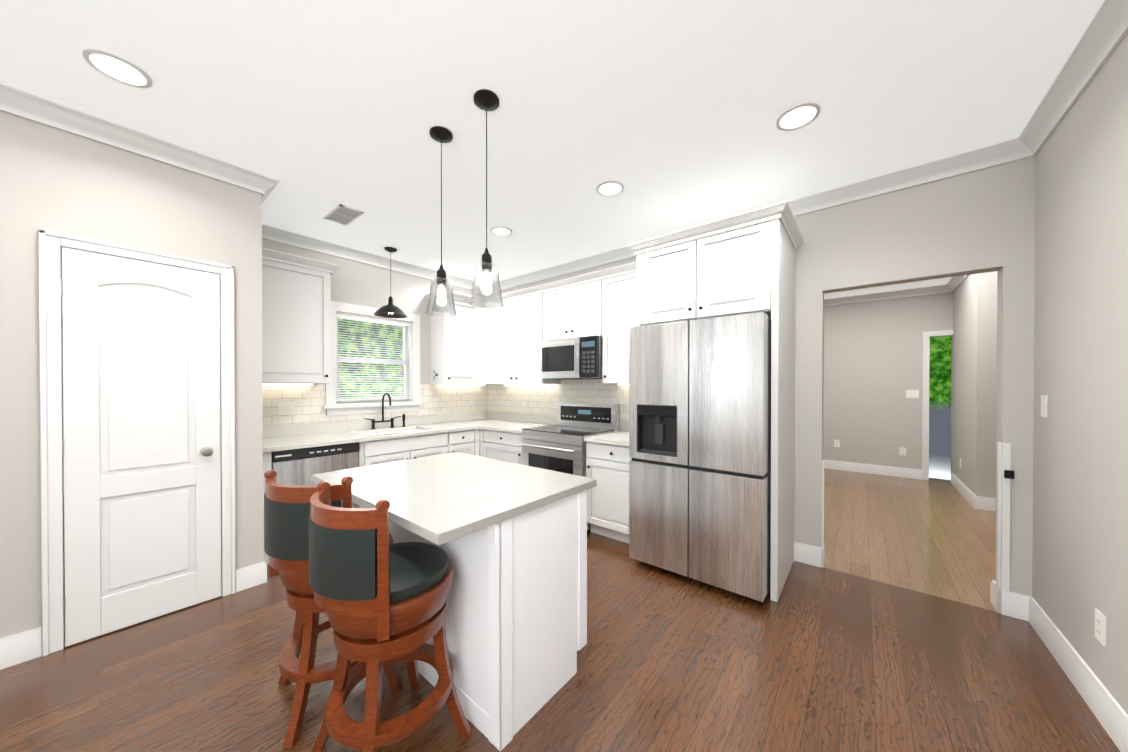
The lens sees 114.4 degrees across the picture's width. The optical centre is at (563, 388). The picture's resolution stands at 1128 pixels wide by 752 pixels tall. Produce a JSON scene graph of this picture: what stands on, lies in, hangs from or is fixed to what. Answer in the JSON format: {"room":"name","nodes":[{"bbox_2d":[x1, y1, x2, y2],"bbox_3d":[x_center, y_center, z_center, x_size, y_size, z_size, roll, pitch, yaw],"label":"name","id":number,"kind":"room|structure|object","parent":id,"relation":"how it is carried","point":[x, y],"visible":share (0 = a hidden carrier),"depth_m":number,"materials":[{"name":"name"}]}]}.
{"room":"kitchen","nodes":[
{"label":"kitchen","id":0,"kind":"room"},
{"bbox_2d":[0,0,1103,298],"bbox_3d":[1.205,-1.430,2.346,7.600,0.050,9.900,0,0,39],"label":"ceiling","id":1,"kind":"structure","parent":0,"point":[666,112],"depth_m":1.74,"materials":[{"name":"white paint"}]},
{"bbox_2d":[82,48,152,87],"bbox_3d":[-1.948,-1.395,1.592,0.196,0.008,0.196,0,0,39],"label":"recessed light","id":2,"kind":"object","parent":1,"relation":"in","point":[117,68],"visible":1,"depth_m":1.58,"materials":[{"name":"white plastic"}]},
{"bbox_2d":[323,204,363,225],"bbox_3d":[-1.792,-1.404,2.952,0.360,0.008,0.170,0,0,39],"label":"ceiling vent","id":3,"kind":"object","parent":1,"relation":"in","point":[342,214],"visible":0.98,"depth_m":2.94,"materials":[{"name":"white metal"}]},
{"bbox_2d":[374,247,406,317],"bbox_3d":[-1.753,-1.075,3.679,0.312,0.674,0.312,0,0,39],"label":"light","id":4,"kind":"object","parent":1,"relation":"hanging from","point":[390,310],"visible":1,"depth_m":3.66,"materials":[{"name":"black metal"}]},
{"bbox_2d":[426,126,456,316],"bbox_3d":[-0.676,-0.905,2.006,0.166,0.994,0.166,0,0,39],"label":"pendant light","id":5,"kind":"object","parent":1,"relation":"hanging from","point":[441,303],"visible":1,"depth_m":1.97,"materials":[{"name":"clear glass"}]},
{"bbox_2d":[469,89,503,308],"bbox_3d":[-0.376,-0.903,1.765,0.166,0.994,0.166,0,0,39],"label":"pendant light","id":6,"kind":"object","parent":1,"relation":"hanging from","point":[486,291],"visible":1,"depth_m":1.73,"materials":[{"name":"clear glass"}]},
{"bbox_2d":[490,226,511,235],"bbox_3d":[-0.561,-1.405,3.254,0.196,0.008,0.196,0,0,39],"label":"recessed light","id":7,"kind":"object","parent":1,"relation":"in","point":[501,231],"visible":1,"depth_m":3.25,"materials":[{"name":"white plastic"}]},
{"bbox_2d":[596,180,623,195],"bbox_3d":[0.323,-1.401,2.553,0.196,0.008,0.196,0,0,39],"label":"recessed light","id":8,"kind":"object","parent":1,"relation":"in","point":[610,188],"visible":1,"depth_m":2.55,"materials":[{"name":"white plastic"}]},
{"bbox_2d":[776,102,820,130],"bbox_3d":[1.205,-1.397,1.874,0.196,0.008,0.196,0,0,39],"label":"recessed light","id":9,"kind":"object","parent":1,"relation":"in","point":[798,116],"visible":1,"depth_m":1.87,"materials":[{"name":"white plastic"}]},
{"bbox_2d":[0,468,1119,751],"bbox_3d":[1.148,1.341,2.294,7.600,0.050,9.720,0,0,39],"label":"floor","id":10,"kind":"structure","parent":0,"point":[886,628],"depth_m":1.69,"materials":[{"name":"brown wood"}]},
{"bbox_2d":[271,442,359,507],"bbox_3d":[-2.240,0.891,3.172,0.638,0.838,0.610,0,0,39],"label":"dishwasher","id":11,"kind":"object","parent":10,"relation":"on","point":[296,467],"visible":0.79,"depth_m":2.92,"materials":[{"name":"grey metal"}]},
{"bbox_2d":[264,470,402,747],"bbox_3d":[-0.991,0.833,1.596,0.498,0.987,0.498,0,0,39],"label":"stool","id":12,"kind":"object","parent":10,"relation":"on","point":[286,527],"visible":0.44,"depth_m":1.40,"materials":[{"name":"brown wood"}]},
{"bbox_2d":[308,481,470,751],"bbox_3d":[-0.646,0.834,1.337,0.441,0.987,0.474,0,0,39],"label":"stool","id":13,"kind":"object","parent":10,"relation":"on","point":[380,600],"visible":1,"depth_m":1.18,"materials":[{"name":"brown wood"}]},
{"bbox_2d":[331,428,454,507],"bbox_3d":[-1.742,0.887,3.783,0.634,0.840,0.953,0,0,39],"label":"base cabinet","id":14,"kind":"object","parent":10,"relation":"on","point":[372,452],"depth_m":3.54,"materials":[{"name":"white wood"}]},
{"bbox_2d":[263,420,514,451],"bbox_3d":[-1.656,0.449,3.868,0.659,0.036,2.656,0,0,39],"label":"countertop","id":15,"kind":"structure","parent":14,"relation":"on","point":[313,439],"depth_m":3.42,"materials":[{"name":"white stone"}]},
{"bbox_2d":[364,393,405,428],"bbox_3d":[-1.873,0.238,3.885,0.206,0.384,0.445,0,0,39],"label":"faucet","id":16,"kind":"object","parent":15,"relation":"on","point":[391,421],"visible":1,"depth_m":3.90,"materials":[{"name":"black metal"}]},
{"bbox_2d":[311,452,596,750],"bbox_3d":[-0.569,0.881,1.824,1.180,0.875,0.860,0,0,39],"label":"kitchen island","id":17,"kind":"object","parent":10,"relation":"on","point":[509,539],"visible":0.83,"depth_m":1.48,"materials":[{"name":"paint"}]},
{"bbox_2d":[455,432,470,454],"bbox_3d":[-1.375,0.885,4.230,0.634,0.840,0.465,0,0,39],"label":"base cabinet","id":18,"kind":"object","parent":10,"relation":"on","point":[462,439],"depth_m":4.04,"materials":[{"name":"white wood"}]},
{"bbox_2d":[479,428,523,463],"bbox_3d":[-0.523,0.885,4.208,0.753,0.840,0.692,0,0,39],"label":"base cabinet","id":19,"kind":"object","parent":10,"relation":"on","point":[495,435],"depth_m":3.97,"materials":[{"name":"white wood"}]},
{"bbox_2d":[479,420,555,431],"bbox_3d":[-0.494,0.447,4.206,0.708,0.036,0.659,0,0,39],"label":"countertop","id":20,"kind":"structure","parent":19,"relation":"on","point":[519,425],"depth_m":4.14,"materials":[{"name":"white stone"}]},
{"bbox_2d":[521,402,618,530],"bbox_3d":[0.050,0.732,3.698,0.768,1.150,0.697,0,0,39],"label":"range","id":21,"kind":"object","parent":10,"relation":"on","point":[560,446],"visible":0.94,"depth_m":3.59,"materials":[{"name":"silver metal"}]},
{"bbox_2d":[584,440,631,543],"bbox_3d":[0.608,0.890,3.317,0.563,0.840,0.634,0,0,39],"label":"base cabinet","id":22,"kind":"object","parent":10,"relation":"on","point":[608,501],"depth_m":3.11,"materials":[{"name":"white wood"}]},
{"bbox_2d":[584,432,628,447],"bbox_3d":[0.601,0.452,3.306,0.563,0.036,0.659,0,0,39],"label":"countertop","id":23,"kind":"structure","parent":22,"relation":"on","point":[621,438],"depth_m":3.16,"materials":[{"name":"white stone"}]},
{"bbox_2d":[629,312,770,601],"bbox_3d":[1.095,0.430,2.744,0.892,1.765,0.842,0,0,39],"label":"fridge","id":24,"kind":"object","parent":10,"relation":"on","point":[700,449],"visible":0.94,"depth_m":2.36,"materials":[{"name":"grey metal"}]},
{"bbox_2d":[628,200,803,601],"bbox_3d":[1.148,0.098,2.787,1.069,2.430,0.759,0,0,39],"label":"cabinet","id":25,"kind":"object","parent":10,"relation":"on","point":[740,264],"visible":0.98,"depth_m":2.44,"materials":[{"name":"white wood"}]},
{"bbox_2d":[0,33,1127,714],"bbox_3d":[1.205,-0.045,2.355,7.240,2.720,9.540,0,0,39],"label":"wall","id":26,"kind":"structure","parent":0,"point":[1030,309],"depth_m":2.06,"materials":[{"name":"beige paint"}]},
{"bbox_2d":[0,627,41,669],"bbox_3d":[-3.152,1.253,1.095,0.016,0.140,1.810,0,0,39],"label":"baseboard","id":27,"kind":"structure","parent":26,"relation":"attached to","point":[25,646],"depth_m":1.75,"materials":[{"name":"white wood"}]},
{"bbox_2d":[39,229,235,656],"bbox_3d":[-2.345,0.269,2.061,0.030,2.096,0.713,0,0,39],"label":"door frame","id":28,"kind":"structure","parent":26,"relation":"attached to","point":[51,243],"depth_m":1.82,"materials":[{"name":"white wood"}]},
{"bbox_2d":[0,83,278,195],"bbox_3d":[-2.831,-1.351,1.422,0.078,0.096,2.748,0,0,39],"label":"crown molding","id":29,"kind":"structure","parent":26,"relation":"attached to","point":[14,101],"depth_m":1.97,"materials":[{"name":"white wood"}]},
{"bbox_2d":[60,247,220,646],"bbox_3d":[-2.325,0.298,2.040,0.083,2.022,0.590,0,0,39],"label":"pantry door","id":30,"kind":"structure","parent":26,"relation":"in","point":[141,447],"depth_m":2.03,"materials":[{"name":"white wood"}]},
{"bbox_2d":[262,256,333,383],"bbox_3d":[-2.427,-0.552,3.182,0.327,1.020,0.588,0,0,39],"label":"upper cabinet","id":31,"kind":"object","parent":26,"relation":"attached to","point":[296,298],"depth_m":3.10,"materials":[{"name":"white wood"}]},
{"bbox_2d":[262,224,472,289],"bbox_3d":[-1.907,-1.367,4.011,0.078,0.096,2.580,0,0,39],"label":"crown molding","id":32,"kind":"structure","parent":26,"relation":"attached to","point":[268,232],"depth_m":3.69,"materials":[{"name":"white wood"}]},
{"bbox_2d":[323,301,422,415],"bbox_3d":[-2.053,-0.299,3.956,0.169,1.130,1.020,0,0,39],"label":"window","id":33,"kind":"structure","parent":26,"relation":"in","point":[335,404],"depth_m":3.91,"materials":[{"name":"white wood"}]},
{"bbox_2d":[262,384,485,426],"bbox_3d":[-1.916,0.141,4.066,0.008,0.376,2.640,0,0,39],"label":"backsplash","id":34,"kind":"structure","parent":26,"relation":"attached to","point":[309,400],"depth_m":3.61,"materials":[{"name":"tile"}]},
{"bbox_2d":[278,402,295,414],"bbox_3d":[-2.525,0.185,3.311,0.008,0.115,0.132,0,0,39],"label":"light switch","id":35,"kind":"object","parent":34,"relation":"attached to","point":[286,408],"visible":1,"depth_m":3.31,"materials":[{"name":"white plastic"}]},
{"bbox_2d":[432,398,436,407],"bbox_3d":[-1.585,0.178,4.454,0.007,0.115,0.072,0,0,39],"label":"outlet","id":36,"kind":"object","parent":34,"relation":"attached to","point":[434,402],"visible":1,"depth_m":4.45,"materials":[{"name":"white plastic"}]},
{"bbox_2d":[470,397,473,405],"bbox_3d":[-1.236,0.175,4.879,0.007,0.115,0.072,0,0,39],"label":"outlet","id":37,"kind":"object","parent":34,"relation":"attached to","point":[471,401],"visible":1,"depth_m":4.88,"materials":[{"name":"white plastic"}]},
{"bbox_2d":[263,412,486,435],"bbox_3d":[-1.905,0.380,4.072,0.015,0.100,2.656,0,0,39],"label":"backsplash","id":38,"kind":"structure","parent":26,"relation":"attached to","point":[341,426],"depth_m":3.75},
{"bbox_2d":[430,296,473,383],"bbox_3d":[-1.326,-0.559,4.521,0.327,1.018,0.560,0,0,39],"label":"upper cabinet","id":39,"kind":"object","parent":26,"relation":"attached to","point":[470,345],"depth_m":4.34,"materials":[{"name":"white wood"}]},
{"bbox_2d":[482,296,517,383],"bbox_3d":[-0.700,-0.559,4.540,0.657,1.018,0.392,0,0,39],"label":"upper cabinet","id":40,"kind":"object","parent":26,"relation":"attached to","point":[499,325],"depth_m":4.43,"materials":[{"name":"white wood"}]},
{"bbox_2d":[518,288,560,383],"bbox_3d":[-0.300,-0.557,4.253,0.562,1.018,0.328,0,0,39],"label":"upper cabinet","id":41,"kind":"object","parent":26,"relation":"attached to","point":[531,305],"depth_m":4.11,"materials":[{"name":"white wood"}]},
{"bbox_2d":[486,379,628,430],"bbox_3d":[-0.022,0.194,4.239,2.715,0.620,0.008,0,0,39],"label":"backsplash","id":42,"kind":"structure","parent":26,"relation":"attached to","point":[499,398],"depth_m":4.33,"materials":[{"name":"tile"}]},
{"bbox_2d":[523,398,526,406],"bbox_3d":[-0.496,0.177,4.618,0.072,0.115,0.007,0,0,39],"label":"outlet","id":43,"kind":"object","parent":42,"relation":"attached to","point":[524,402],"visible":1,"depth_m":4.61,"materials":[{"name":"white plastic"}]},
{"bbox_2d":[554,399,558,407],"bbox_3d":[-0.087,0.179,4.282,0.072,0.115,0.007,0,0,39],"label":"outlet","id":44,"kind":"object","parent":42,"relation":"attached to","point":[555,402],"visible":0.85,"depth_m":4.29,"materials":[{"name":"white plastic"}]},
{"bbox_2d":[487,412,628,431],"bbox_3d":[-0.019,0.379,4.232,2.697,0.100,0.015,0,0,39],"label":"backsplash","id":45,"kind":"structure","parent":26,"relation":"attached to","point":[490,415],"depth_m":4.55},
{"bbox_2d":[546,284,573,340],"bbox_3d":[0.042,-0.787,3.970,0.444,0.554,0.328,0,0,39],"label":"upper cabinet","id":46,"kind":"object","parent":26,"relation":"attached to","point":[560,300],"depth_m":3.83,"materials":[{"name":"white wood"}]},
{"bbox_2d":[574,276,601,337],"bbox_3d":[0.295,-0.786,3.762,0.444,0.554,0.328,0,0,39],"label":"upper cabinet","id":47,"kind":"object","parent":26,"relation":"attached to","point":[587,293],"depth_m":3.60,"materials":[{"name":"white wood"}]},
{"bbox_2d":[539,336,602,378],"bbox_3d":[0.132,-0.303,3.825,0.762,0.404,0.440,0,0,39],"label":"microwave","id":48,"kind":"object","parent":47,"relation":"attached to","point":[576,358],"visible":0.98,"depth_m":3.64,"materials":[{"name":"silver metal"}]},
{"bbox_2d":[602,268,638,383],"bbox_3d":[0.665,-0.552,3.460,0.633,1.018,0.328,0,0,39],"label":"upper cabinet","id":49,"kind":"object","parent":26,"relation":"attached to","point":[619,289],"depth_m":3.38,"materials":[{"name":"white wood"}]},
{"bbox_2d":[500,138,1019,289],"bbox_3d":[0.727,-1.364,3.569,4.710,0.096,0.078,0,0,39],"label":"crown molding","id":50,"kind":"structure","parent":26,"relation":"attached to","point":[1003,152],"depth_m":2.45,"materials":[{"name":"white wood"}]},
{"bbox_2d":[822,460,823,547],"bbox_3d":[1.914,0.853,2.686,0.011,0.640,0.036,0,0,39],"label":"trim strip","id":51,"kind":"object","parent":26,"relation":"attached to","point":[822,460],"depth_m":2.67,"materials":[{"name":"white"}]},
{"bbox_2d":[834,439,839,446],"bbox_3d":[4.347,0.875,5.791,0.072,0.115,0.007,0,0,39],"label":"outlet","id":52,"kind":"object","parent":26,"relation":"attached to","point":[836,443],"visible":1,"depth_m":5.79,"materials":[{"name":"white plastic"}]},
{"bbox_2d":[823,459,921,479],"bbox_3d":[3.657,1.221,6.355,3.720,0.140,0.016,0,0,39],"label":"baseboard","id":53,"kind":"structure","parent":26,"relation":"attached to","point":[828,464],"depth_m":5.49,"materials":[{"name":"white wood"}]},
{"bbox_2d":[824,285,945,305],"bbox_3d":[3.753,-1.380,6.220,4.020,0.096,0.078,0,0,39],"label":"crown molding","id":54,"kind":"structure","parent":26,"relation":"attached to","point":[939,288],"depth_m":5.38,"materials":[{"name":"white wood"}]},
{"bbox_2d":[899,447,905,454],"bbox_3d":[4.942,0.918,5.303,0.072,0.115,0.007,0,0,39],"label":"outlet","id":55,"kind":"object","parent":26,"relation":"attached to","point":[902,450],"visible":1,"depth_m":5.30,"materials":[{"name":"white plastic"}]},
{"bbox_2d":[906,390,918,397],"bbox_3d":[5.019,0.078,5.234,0.132,0.115,0.008,0,0,39],"label":"light switch","id":56,"kind":"object","parent":26,"relation":"attached to","point":[912,393],"visible":1,"depth_m":5.23,"materials":[{"name":"white plastic"}]},
{"bbox_2d":[922,330,952,480],"bbox_3d":[5.208,0.249,5.072,0.299,2.100,0.020,0,0,39],"label":"door frame","id":57,"kind":"structure","parent":26,"relation":"attached to","point":[925,400],"depth_m":5.14,"materials":[{"name":"white wood"}]},
{"bbox_2d":[944,275,968,291],"bbox_3d":[4.853,-1.369,4.455,0.078,0.096,1.230,0,0,39],"label":"crown molding","id":58,"kind":"structure","parent":26,"relation":"attached to","point":[954,282],"depth_m":4.74,"materials":[{"name":"white wood"}]},
{"bbox_2d":[951,473,974,505],"bbox_3d":[4.906,1.232,4.486,0.016,0.140,1.320,0,0,39],"label":"baseboard","id":59,"kind":"structure","parent":26,"relation":"attached to","point":[962,489],"depth_m":4.40,"materials":[{"name":"white wood"}]},
{"bbox_2d":[972,495,995,511],"bbox_3d":[5.228,1.240,3.318,1.996,0.140,0.016,0,0,39],"label":"baseboard","id":60,"kind":"structure","parent":26,"relation":"attached to","point":[978,502],"depth_m":3.90,"materials":[{"name":"white wood"}]},
{"bbox_2d":[996,442,1010,591],"bbox_3d":[2.569,0.747,2.132,0.031,0.860,0.067,0,0,3],"label":"trim strip","id":61,"kind":"object","parent":26,"relation":"attached to","point":[1003,532],"depth_m":2.11,"materials":[{"name":"white wood"}]},
{"bbox_2d":[1004,470,1013,478],"bbox_3d":[2.557,0.494,2.086,0.035,0.045,0.038,0,0,39],"label":"latch","id":62,"kind":"object","parent":61,"relation":"attached to","point":[1009,474],"visible":1,"depth_m":2.09,"materials":[{"name":"black metal"}]},
{"bbox_2d":[1041,395,1047,416],"bbox_3d":[2.540,0.093,1.925,0.008,0.115,0.072,0,0,39],"label":"light switch","id":63,"kind":"object","parent":26,"relation":"attached to","point":[1044,405],"visible":1,"depth_m":1.91,"materials":[{"name":"white plastic"}]},
{"bbox_2d":[1016,593,1127,751],"bbox_3d":[0.941,1.260,0.010,0.040,0.140,5.330,0,0,39],"label":"baseboard","id":64,"kind":"structure","parent":26,"relation":"attached to","point":[1108,711],"depth_m":1.58,"materials":[{"name":"white wood"}]},
{"bbox_2d":[1016,0,1127,160],"bbox_3d":[0.927,-1.342,0.006,0.078,0.096,5.330,0,0,39],"label":"crown molding","id":65,"kind":"structure","parent":26,"relation":"attached to","point":[1100,42],"depth_m":1.55,"materials":[{"name":"white wood"}]},
{"bbox_2d":[1095,609,1105,646],"bbox_3d":[2.156,0.961,1.462,0.007,0.115,0.072,0,0,39],"label":"outlet","id":66,"kind":"object","parent":26,"relation":"attached to","point":[1100,626],"visible":1,"depth_m":1.45,"materials":[{"name":"white plastic"}]},
{"label":"outside","id":67,"kind":"structure","parent":0,"visible":0},
{"bbox_2d":[338,318,403,398],"bbox_3d":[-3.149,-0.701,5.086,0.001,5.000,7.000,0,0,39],"label":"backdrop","id":68,"kind":"structure","parent":67,"point":[377,341],"depth_m":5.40,"materials":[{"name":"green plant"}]},
{"bbox_2d":[929,336,951,480],"bbox_3d":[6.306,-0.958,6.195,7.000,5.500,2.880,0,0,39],"label":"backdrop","id":69,"kind":"structure","parent":67,"point":[940,413],"depth_m":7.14,"materials":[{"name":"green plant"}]}
]}

